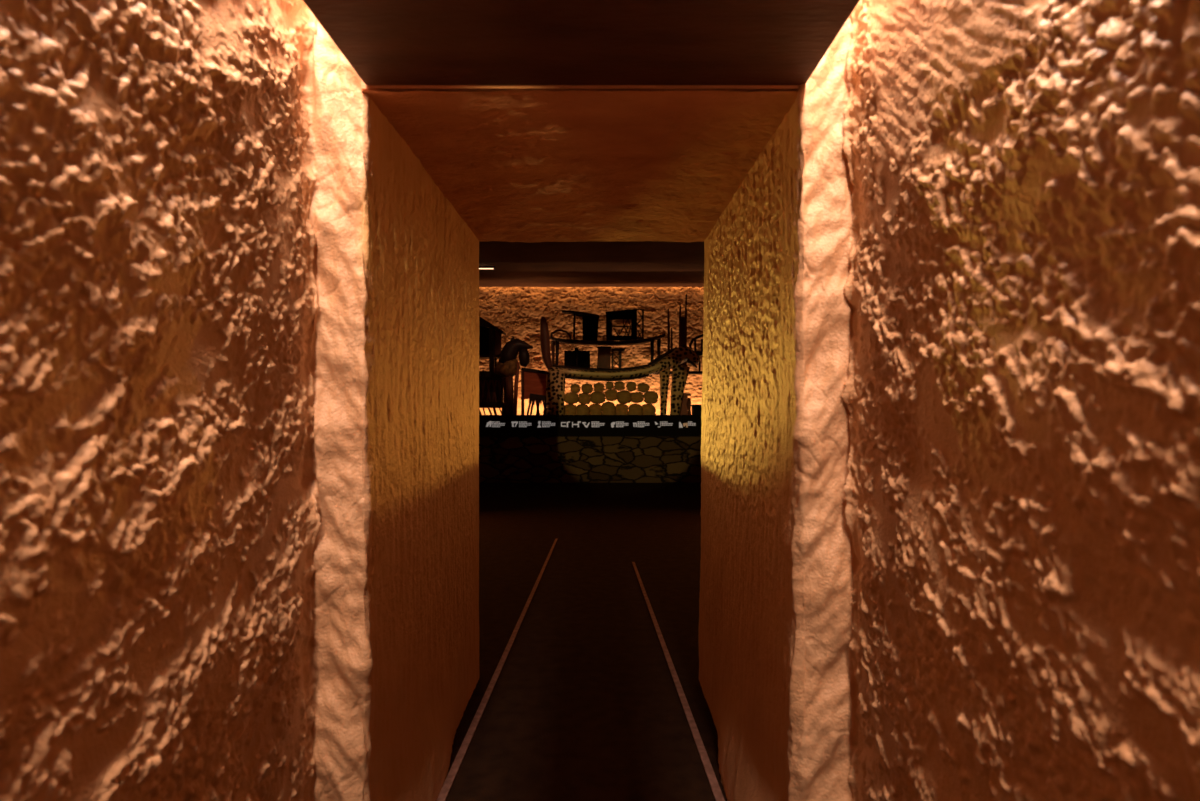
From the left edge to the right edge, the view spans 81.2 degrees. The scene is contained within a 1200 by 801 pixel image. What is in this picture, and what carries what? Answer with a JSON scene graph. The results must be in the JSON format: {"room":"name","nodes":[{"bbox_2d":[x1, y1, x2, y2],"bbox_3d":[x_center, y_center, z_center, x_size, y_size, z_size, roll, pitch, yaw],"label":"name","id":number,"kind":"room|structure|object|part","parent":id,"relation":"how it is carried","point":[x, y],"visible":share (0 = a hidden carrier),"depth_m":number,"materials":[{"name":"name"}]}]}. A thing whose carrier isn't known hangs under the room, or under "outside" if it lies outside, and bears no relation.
{"room":"narrow corridor","nodes":[
{"label":"narrow corridor","id":0,"kind":"room"},
{"bbox_2d":[361,79,799,91],"bbox_3d":[-0.042,-1.534,2.676,1.152,1.452,1.728,0,0,0],"label":"lintel","id":1,"kind":"object","parent":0,"point":[392,88],"visible":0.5,"depth_m":1.81,"materials":[{"name":"brown paint"}]},
{"bbox_2d":[303,0,859,242],"bbox_3d":[-0.033,-0.843,0.515,1.170,0.095,6.030,0,0,0],"label":"ceiling","id":2,"kind":"structure","parent":0,"point":[580,165],"depth_m":1.86,"materials":[{"name":"brown paint"}]},
{"bbox_2d":[445,483,726,800],"bbox_3d":[0.000,1.450,5.800,10.400,0.120,16.800,0,0,0],"label":"floor","id":3,"kind":"structure","parent":0,"point":[584,703],"depth_m":3.92,"materials":[{"name":"brown wood"}]},
{"bbox_2d":[436,539,557,800],"bbox_3d":[-0.502,1.385,4.250,0.032,0.006,5.502,0,0,2],"label":"edging","id":4,"kind":"object","parent":3,"relation":"on","point":[446,787],"visible":1,"depth_m":3.17,"materials":[{"name":"grey metal"}]},
{"bbox_2d":[632,562,724,800],"bbox_3d":[0.365,1.385,3.750,0.032,0.006,4.504,0,0,-2],"label":"edging","id":5,"kind":"object","parent":3,"relation":"on","point":[718,796],"visible":1,"depth_m":3.11,"materials":[{"name":"grey metal"}]},
{"bbox_2d":[479,437,700,482],"bbox_3d":[0.000,0.990,11.930,9.800,0.800,0.260,0,0,0],"label":"wall","id":6,"kind":"structure","parent":0,"point":[501,459],"depth_m":11.80,"materials":[{"name":"stone"}]},
{"bbox_2d":[479,415,701,436],"bbox_3d":[0.000,0.426,11.900,9.200,0.355,0.320,0,0,0],"label":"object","id":7,"kind":"object","parent":6,"relation":"on","point":[489,425],"visible":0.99,"depth_m":11.88,"materials":[{"name":"black"}]},
{"bbox_2d":[479,287,703,414],"bbox_3d":[0.000,-0.960,13.967,10.100,3.700,0.097,0,0,0],"label":"wall","id":8,"kind":"structure","parent":0,"point":[518,312],"depth_m":13.96,"materials":[{"name":"beige stone"}]},
{"bbox_2d":[479,241,704,286],"bbox_3d":[0.000,-2.300,8.655,10.000,0.120,10.290,0,0,0],"label":"ceiling","id":9,"kind":"structure","parent":0,"point":[588,263],"depth_m":11.44,"materials":[{"name":"paint"}]},
{"bbox_2d":[479,266,494,268],"bbox_3d":[-2.630,-2.217,11.707,1.740,0.045,0.065,0,0,0],"label":"linear light","id":10,"kind":"object","parent":9,"relation":"attached to","point":[480,267],"visible":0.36,"depth_m":11.68,"materials":[{"name":"white plastic"}]},
{"bbox_2d":[0,0,1199,800],"bbox_3d":[-0.042,-0.420,0.521,9.828,3.620,6.042,0,0,0],"label":"wall","id":11,"kind":"structure","parent":0,"point":[950,413],"depth_m":1.32,"materials":[{"name":"paint"}]},
{"bbox_3d":[0.000,0.575,13.080,9.800,0.430,2.040,0,0,0],"label":"platform","id":12,"kind":"object","parent":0,"visible":0},
{"bbox_2d":[479,371,503,414],"bbox_3d":[-2.092,-0.084,13.025,0.797,0.906,0.550,0,0,0],"label":"seat","id":13,"kind":"object","parent":12,"relation":"on","point":[491,391],"visible":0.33,"depth_m":12.78,"materials":[{"name":"brown wood"}]},
{"bbox_3d":[-2.086,-0.469,13.025,0.783,0.136,0.550,0,0,0],"label":"seat","id":14,"kind":"part","parent":13,"relation":"part of","materials":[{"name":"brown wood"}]},
{"bbox_3d":[-2.098,0.091,13.025,0.730,0.091,0.510,0,0,0],"label":"rail","id":15,"kind":"part","parent":13,"relation":"part of","materials":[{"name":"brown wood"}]},
{"bbox_2d":[479,316,505,370],"bbox_3d":[-2.131,-1.082,13.010,0.712,1.089,0.420,0,0,0],"label":"chair","id":16,"kind":"object","parent":13,"relation":"on","point":[490,336],"visible":0.52,"depth_m":12.86,"materials":[{"name":"brown wood"}]},
{"bbox_3d":[-2.260,-1.134,12.880,0.441,0.616,0.040,0,0,0],"label":"panel","id":17,"kind":"part","parent":16,"relation":"part of","materials":[{"name":"black paint"}]},
{"bbox_3d":[-2.134,-0.815,13.020,0.678,0.055,0.400,0,0,0],"label":"seat","id":18,"kind":"part","parent":16,"relation":"part of","materials":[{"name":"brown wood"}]},
{"bbox_3d":[-1.982,-0.950,12.840,0.090,0.825,0.080,0,0,0],"label":"leg","id":19,"kind":"part","parent":16,"relation":"part of","materials":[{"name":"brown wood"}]},
{"bbox_3d":[-1.890,-1.060,12.915,0.146,0.516,0.030,0,0,0],"label":"panel","id":20,"kind":"part","parent":16,"relation":"part of","materials":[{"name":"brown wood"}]},
{"bbox_2d":[494,336,532,414],"bbox_3d":[-1.536,-0.383,12.338,0.689,1.488,0.385,0,0,17],"label":"sculpture","id":21,"kind":"object","parent":12,"relation":"on","point":[508,366],"visible":0.96,"depth_m":12.27,"materials":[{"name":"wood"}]},
{"bbox_3d":[-1.712,-0.060,12.550,0.120,0.841,0.070,0,0,0],"label":"leg","id":22,"kind":"part","parent":21,"relation":"part of","materials":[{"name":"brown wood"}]},
{"bbox_3d":[-1.599,-0.056,12.350,0.142,0.831,0.160,0,0,0],"label":"leg","id":23,"kind":"part","parent":21,"relation":"part of","materials":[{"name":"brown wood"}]},
{"bbox_3d":[-1.472,-0.158,12.290,0.124,1.040,0.072,0,0,0],"label":"leg","id":24,"kind":"part","parent":21,"relation":"part of","materials":[{"name":"brown wood"}]},
{"bbox_2d":[521,367,545,414],"bbox_3d":[-1.190,-0.133,13.135,0.619,0.994,0.410,0,0,0],"label":"chair","id":25,"kind":"object","parent":12,"relation":"on","point":[533,381],"visible":0.66,"depth_m":13.29,"materials":[{"name":"brown leather"}]},
{"bbox_3d":[-1.468,-0.119,13.290,0.059,0.958,0.057,0,0,22],"label":"post","id":26,"kind":"part","parent":25,"relation":"part of","materials":[{"name":"brown wood"}]},
{"bbox_3d":[-1.204,-0.558,13.295,0.553,0.143,0.090,0,0,0],"label":"rail","id":27,"kind":"part","parent":25,"relation":"part of","materials":[{"name":"brown wood"}]},
{"bbox_3d":[-1.201,-0.308,13.305,0.503,0.560,0.030,0,0,0],"label":"backrest","id":28,"kind":"part","parent":25,"relation":"part of","materials":[{"name":"red leather"}]},
{"bbox_3d":[-1.108,-0.062,13.115,0.405,0.143,0.370,0,0,0],"label":"seat","id":29,"kind":"part","parent":25,"relation":"part of","materials":[{"name":"brown wood"}]},
{"bbox_2d":[564,404,575,414],"bbox_3d":[-0.545,0.212,12.805,0.279,0.311,0.241,0,0,0],"label":"rounded block","id":30,"kind":"object","parent":12,"relation":"on","point":[569,409],"visible":0.43,"depth_m":12.71,"materials":[{"name":"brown stone"}]},
{"bbox_2d":[575,404,589,414],"bbox_3d":[-0.313,0.212,12.575,0.263,0.311,0.225,0,0,0],"label":"rounded block","id":31,"kind":"object","parent":12,"relation":"on","point":[581,409],"visible":0.66,"depth_m":12.50,"materials":[{"name":"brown stone"}]},
{"bbox_2d":[565,392,578,403],"bbox_3d":[-0.513,-0.042,12.580,0.277,0.220,0.234,0,0,0],"label":"rounded block","id":32,"kind":"object","parent":31,"relation":"on","point":[571,397],"visible":0.94,"depth_m":12.49,"materials":[{"name":"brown stone"}]},
{"bbox_2d":[589,403,601,414],"bbox_3d":[-0.083,0.208,12.804,0.269,0.319,0.232,0,0,0],"label":"rounded block","id":33,"kind":"object","parent":12,"relation":"on","point":[595,409],"visible":0.53,"depth_m":12.72,"materials":[{"name":"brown stone"}]},
{"bbox_2d":[578,393,590,403],"bbox_3d":[-0.284,-0.034,12.808,0.250,0.216,0.217,0,0,0],"label":"rounded block","id":34,"kind":"object","parent":33,"relation":"on","point":[584,398],"visible":0.84,"depth_m":12.73,"materials":[{"name":"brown stone"}]},
{"bbox_2d":[570,384,579,392],"bbox_3d":[-0.451,-0.219,12.806,0.184,0.174,0.179,0,0,0],"label":"rounded block","id":35,"kind":"object","parent":34,"relation":"on","point":[575,388],"visible":0.94,"depth_m":12.74,"materials":[{"name":"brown wood"}]},
{"bbox_2d":[601,401,615,414],"bbox_3d":[0.154,0.190,12.575,0.277,0.355,0.234,0,0,0],"label":"rounded block","id":36,"kind":"object","parent":12,"relation":"on","point":[607,408],"visible":0.7,"depth_m":12.49,"materials":[{"name":"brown stone"}]},
{"bbox_2d":[590,392,604,403],"bbox_3d":[-0.041,-0.049,12.578,0.280,0.225,0.240,0,0,0],"label":"rounded block","id":37,"kind":"object","parent":36,"relation":"on","point":[596,397],"visible":1,"depth_m":12.49,"materials":[{"name":"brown stone"}]},
{"bbox_2d":[581,383,592,393],"bbox_3d":[-0.231,-0.216,12.580,0.209,0.188,0.203,0,0,0],"label":"rounded block","id":38,"kind":"object","parent":37,"relation":"on","point":[586,388],"visible":1,"depth_m":12.51,"materials":[{"name":"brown wood"}]},
{"bbox_2d":[540,317,699,414],"bbox_3d":[0.344,-0.574,12.608,2.855,1.884,0.584,0,0,0],"label":"bench","id":39,"kind":"object","parent":12,"relation":"on","point":[556,375],"visible":0.98,"depth_m":12.43,"materials":[{"name":"paint"}]},
{"bbox_3d":[-0.900,-0.092,12.820,0.172,0.905,0.136,0,0,0],"label":"leg","id":40,"kind":"part","parent":39,"relation":"part of","materials":[{"name":"paint"}]},
{"bbox_3d":[-0.755,-0.083,12.440,0.292,0.887,0.240,0,0,0],"label":"leg","id":41,"kind":"part","parent":39,"relation":"part of","materials":[{"name":"paint"}]},
{"bbox_3d":[0.073,-0.408,12.640,1.595,0.123,0.440,0,0,0],"label":"seat rail","id":42,"kind":"part","parent":39,"relation":"part of","materials":[{"name":"brown wood"}]},
{"bbox_3d":[0.265,-0.641,12.620,2.398,0.518,0.500,0,0,0],"label":"seat","id":43,"kind":"part","parent":39,"relation":"part of","materials":[{"name":"paint"}]},
{"bbox_3d":[1.190,-0.119,12.820,0.195,0.961,0.160,0,0,0],"label":"leg","id":44,"kind":"part","parent":39,"relation":"part of","materials":[{"name":"paint"}]},
{"bbox_3d":[1.420,-0.135,12.440,0.355,1.006,0.248,0,0,0],"label":"leg","id":45,"kind":"part","parent":39,"relation":"part of","materials":[{"name":"paint"}]},
{"bbox_2d":[615,404,627,414],"bbox_3d":[0.391,0.208,12.808,0.281,0.317,0.243,0,0,0],"label":"rounded block","id":46,"kind":"object","parent":12,"relation":"on","point":[621,409],"visible":0.57,"depth_m":12.72,"materials":[{"name":"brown stone"}]},
{"bbox_2d":[604,389,617,400],"bbox_3d":[0.207,-0.100,12.812,0.253,0.224,0.214,0,0,0],"label":"rounded block","id":47,"kind":"object","parent":46,"relation":"on","point":[611,395],"visible":0.95,"depth_m":12.73,"materials":[{"name":"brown stone"}]},
{"bbox_2d":[594,383,604,391],"bbox_3d":[-0.017,-0.230,12.805,0.200,0.196,0.193,0,0,0],"label":"rounded block","id":48,"kind":"object","parent":47,"relation":"on","point":[598,387],"visible":0.91,"depth_m":12.74,"materials":[{"name":"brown wood"}]},
{"bbox_2d":[605,381,612,389],"bbox_3d":[0.169,-0.270,12.581,0.142,0.148,0.136,0,0,0],"label":"rounded block","id":49,"kind":"object","parent":47,"relation":"on","point":[609,385],"visible":1,"depth_m":12.53,"materials":[{"name":"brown wood"}]},
{"bbox_2d":[614,381,624,390],"bbox_3d":[0.361,-0.266,12.808,0.198,0.177,0.192,0,0,0],"label":"rounded block","id":50,"kind":"object","parent":47,"relation":"on","point":[619,385],"visible":1,"depth_m":12.74,"materials":[{"name":"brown wood"}]},
{"bbox_2d":[628,403,642,414],"bbox_3d":[0.633,0.208,12.582,0.274,0.318,0.234,0,0,0],"label":"rounded block","id":51,"kind":"object","parent":12,"relation":"on","point":[634,409],"visible":0.68,"depth_m":12.49,"materials":[{"name":"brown stone"}]},
{"bbox_2d":[617,390,631,403],"bbox_3d":[0.437,-0.060,12.574,0.278,0.245,0.232,0,0,0],"label":"rounded block","id":52,"kind":"object","parent":51,"relation":"on","point":[624,397],"visible":1,"depth_m":12.49,"materials":[{"name":"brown stone"}]},
{"bbox_2d":[626,382,636,391],"bbox_3d":[0.564,-0.252,12.580,0.187,0.181,0.179,0,0,0],"label":"rounded block","id":53,"kind":"object","parent":52,"relation":"on","point":[631,386],"visible":1,"depth_m":12.52,"materials":[{"name":"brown wood"}]},
{"bbox_2d":[642,404,655,414],"bbox_3d":[0.872,0.212,12.809,0.307,0.311,0.260,0,0,0],"label":"rounded block","id":54,"kind":"object","parent":12,"relation":"on","point":[648,409],"visible":0.51,"depth_m":12.71,"materials":[{"name":"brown stone"}]},
{"bbox_2d":[631,392,643,402],"bbox_3d":[0.669,-0.056,12.812,0.267,0.210,0.228,0,0,0],"label":"rounded block","id":55,"kind":"object","parent":54,"relation":"on","point":[637,397],"visible":0.83,"depth_m":12.72,"materials":[{"name":"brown stone"}]},
{"bbox_2d":[637,383,649,392],"bbox_3d":[0.793,-0.234,12.810,0.230,0.177,0.222,0,0,0],"label":"rounded block","id":56,"kind":"object","parent":55,"relation":"on","point":[642,387],"visible":0.98,"depth_m":12.73,"materials":[{"name":"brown wood"}]},
{"bbox_2d":[643,391,658,403],"bbox_3d":[0.915,-0.052,12.578,0.275,0.239,0.235,0,0,0],"label":"rounded block","id":57,"kind":"object","parent":54,"relation":"on","point":[650,397],"visible":1,"depth_m":12.49,"materials":[{"name":"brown stone"}]},
{"bbox_2d":[654,371,702,373],"bbox_3d":[0.648,-0.097,13.350,3.062,0.914,0.400,0,0,0],"label":"display stand","id":58,"kind":"object","parent":12,"relation":"on","point":[690,372],"visible":0.02,"depth_m":13.15,"materials":[{"name":"black paint"}]},
{"bbox_2d":[564,347,589,367],"bbox_3d":[-0.434,-0.785,13.360,0.484,0.462,0.280,0,0,0],"label":"stool","id":59,"kind":"object","parent":58,"relation":"on","point":[576,358],"visible":0.63,"depth_m":13.22,"materials":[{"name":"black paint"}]},
{"bbox_2d":[597,346,610,367],"bbox_3d":[0.074,-0.787,13.350,0.282,0.466,0.300,0,0,0],"label":"stool","id":60,"kind":"object","parent":58,"relation":"on","point":[604,352],"visible":0.77,"depth_m":13.22,"materials":[{"name":"brown wood"}]},
{"bbox_2d":[550,329,664,364],"bbox_3d":[0.136,-0.958,13.360,2.198,0.803,0.320,0,0,0],"label":"bench","id":61,"kind":"object","parent":58,"relation":"on","point":[555,343],"visible":0.9,"depth_m":13.23,"materials":[{"name":"brown wood"}]},
{"bbox_3d":[-0.905,-0.849,13.451,0.078,0.585,0.072,0,0,22],"label":"leg","id":62,"kind":"part","parent":61,"relation":"part of","materials":[{"name":"brown wood"}]},
{"bbox_3d":[-0.813,-0.849,13.259,0.078,0.585,0.072,0,0,-22],"label":"leg","id":63,"kind":"part","parent":61,"relation":"part of","materials":[{"name":"brown wood"}]},
{"bbox_3d":[-0.742,-1.250,13.320,0.441,0.220,0.044,0,0,0],"label":"arm","id":64,"kind":"part","parent":61,"relation":"part of","materials":[{"name":"brown wood"}]},
{"bbox_2d":[561,310,599,340],"bbox_3d":[-0.368,-1.424,13.340,0.720,0.572,0.280,0,0,0],"label":"chair","id":65,"kind":"object","parent":61,"relation":"on","point":[590,321],"visible":0.91,"depth_m":13.23,"materials":[{"name":"brown wood"}]},
{"bbox_3d":[-0.491,-1.413,13.220,0.042,0.519,0.036,0,0,0],"label":"leg","id":66,"kind":"part","parent":65,"relation":"part of","materials":[{"name":"brown wood"}]},
{"bbox_3d":[0.151,-1.163,13.360,2.169,0.213,0.320,0,0,0],"label":"seat","id":67,"kind":"part","parent":61,"relation":"part of","materials":[{"name":"brown wood"}]},
{"bbox_2d":[606,309,643,340],"bbox_3d":[0.472,-1.439,13.330,0.732,0.615,0.260,0,0,0],"label":"chair","id":68,"kind":"object","parent":61,"relation":"on","point":[631,314],"visible":1,"depth_m":13.20,"materials":[{"name":"black paint"}]},
{"bbox_3d":[0.163,-1.377,13.235,0.096,0.321,0.070,0,0,0],"label":"post","id":69,"kind":"part","parent":68,"relation":"part of","materials":[{"name":"black paint"}]},
{"bbox_3d":[0.402,-1.627,13.235,0.592,0.196,0.070,0,0,0],"label":"frame","id":70,"kind":"part","parent":68,"relation":"part of","materials":[{"name":"black paint"}]},
{"bbox_3d":[0.409,-1.178,13.235,0.577,0.092,0.070,0,0,0],"label":"rail","id":71,"kind":"part","parent":68,"relation":"part of","materials":[{"name":"black paint"}]},
{"bbox_3d":[0.645,-1.377,13.235,0.106,0.321,0.070,0,0,0],"label":"post","id":72,"kind":"part","parent":68,"relation":"part of","materials":[{"name":"black paint"}]},
{"bbox_3d":[0.820,-1.460,13.360,0.033,0.565,0.032,0,0,23],"label":"leg","id":73,"kind":"part","parent":68,"relation":"part of","materials":[{"name":"brown wood"}]},
{"bbox_3d":[0.987,-0.858,13.259,0.078,0.602,0.072,0,0,-22],"label":"leg","id":74,"kind":"part","parent":61,"relation":"part of","materials":[{"name":"brown wood"}]},
{"bbox_3d":[1.128,-0.873,13.451,0.078,0.632,0.072,0,0,22],"label":"leg","id":75,"kind":"part","parent":61,"relation":"part of","materials":[{"name":"brown wood"}]},
{"bbox_2d":[612,348,624,367],"bbox_3d":[0.346,-0.772,13.320,0.249,0.436,0.240,0,0,0],"label":"stool","id":76,"kind":"object","parent":58,"relation":"on","point":[619,350],"visible":0.93,"depth_m":13.21,"materials":[{"name":"brown wood"}]},
{"bbox_3d":[0.349,-0.960,13.320,0.244,0.060,0.240,0,0,0],"label":"seat","id":77,"kind":"part","parent":76,"relation":"part of","materials":[{"name":"brown wood"}]},
{"bbox_3d":[0.383,-0.749,13.230,0.044,0.389,0.040,0,0,0],"label":"leg","id":78,"kind":"part","parent":76,"relation":"part of","materials":[{"name":"brown wood"}]},
{"bbox_2d":[667,294,687,366],"bbox_3d":[1.461,-1.294,13.322,0.410,1.479,0.205,0,0,0],"label":"chair","id":79,"kind":"object","parent":58,"relation":"on","point":[682,320],"visible":0.67,"depth_m":13.34,"materials":[{"name":"brown wood"}]},
{"bbox_3d":[1.313,-1.222,13.360,0.048,1.050,0.048,0,0,22],"label":"post","id":80,"kind":"part","parent":79,"relation":"part of","materials":[{"name":"brown wood"}]},
{"bbox_3d":[1.367,-1.040,13.360,0.043,0.687,0.043,0,0,-23],"label":"post","id":81,"kind":"part","parent":79,"relation":"part of","materials":[{"name":"brown wood"}]},
{"bbox_3d":[1.531,-1.269,13.360,0.053,1.145,0.053,0,0,-22],"label":"post","id":82,"kind":"part","parent":79,"relation":"part of","materials":[{"name":"brown wood"}]},
{"bbox_3d":[1.580,-1.145,13.360,0.120,0.897,0.120,0,0,22],"label":"post","id":83,"kind":"part","parent":79,"relation":"part of","materials":[{"name":"brown wood"}]},
{"bbox_3d":[1.635,-1.365,13.359,0.051,1.336,0.048,0,0,22],"label":"post","id":84,"kind":"part","parent":79,"relation":"part of","materials":[{"name":"brown wood"}]},
{"bbox_2d":[689,334,702,370],"bbox_3d":[1.939,-0.916,13.280,0.551,0.724,0.280,0,0,0],"label":"armchair","id":85,"kind":"object","parent":58,"relation":"on","point":[699,353],"visible":0.33,"depth_m":13.28,"materials":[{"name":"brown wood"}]},
{"bbox_3d":[1.939,-0.887,13.280,0.551,0.103,0.280,0,0,0],"label":"seat","id":86,"kind":"part","parent":85,"relation":"part of","materials":[{"name":"brown wood"}]},
{"bbox_2d":[679,393,690,414],"bbox_3d":[1.572,0.106,13.033,0.255,0.509,0.195,0,0,0],"label":"stool","id":87,"kind":"object","parent":12,"relation":"on","point":[685,409],"visible":0.51,"depth_m":12.98,"materials":[{"name":"brown wood"}]},
{"bbox_3d":[1.545,0.116,13.045,0.174,0.489,0.130,0,0,0],"label":"panel","id":88,"kind":"part","parent":87,"relation":"part of","materials":[{"name":"brown wood"}]},
{"bbox_3d":[1.650,0.155,12.980,0.099,0.411,0.090,0,0,0],"label":"leg","id":89,"kind":"part","parent":87,"relation":"part of","materials":[{"name":"brown wood"}]},
{"bbox_2d":[691,405,701,414],"bbox_3d":[1.733,0.216,12.300,0.247,0.289,0.220,0,0,0],"label":"box","id":90,"kind":"object","parent":12,"relation":"on","point":[696,409],"visible":0.45,"depth_m":12.20,"materials":[{"name":"black"}]}
]}

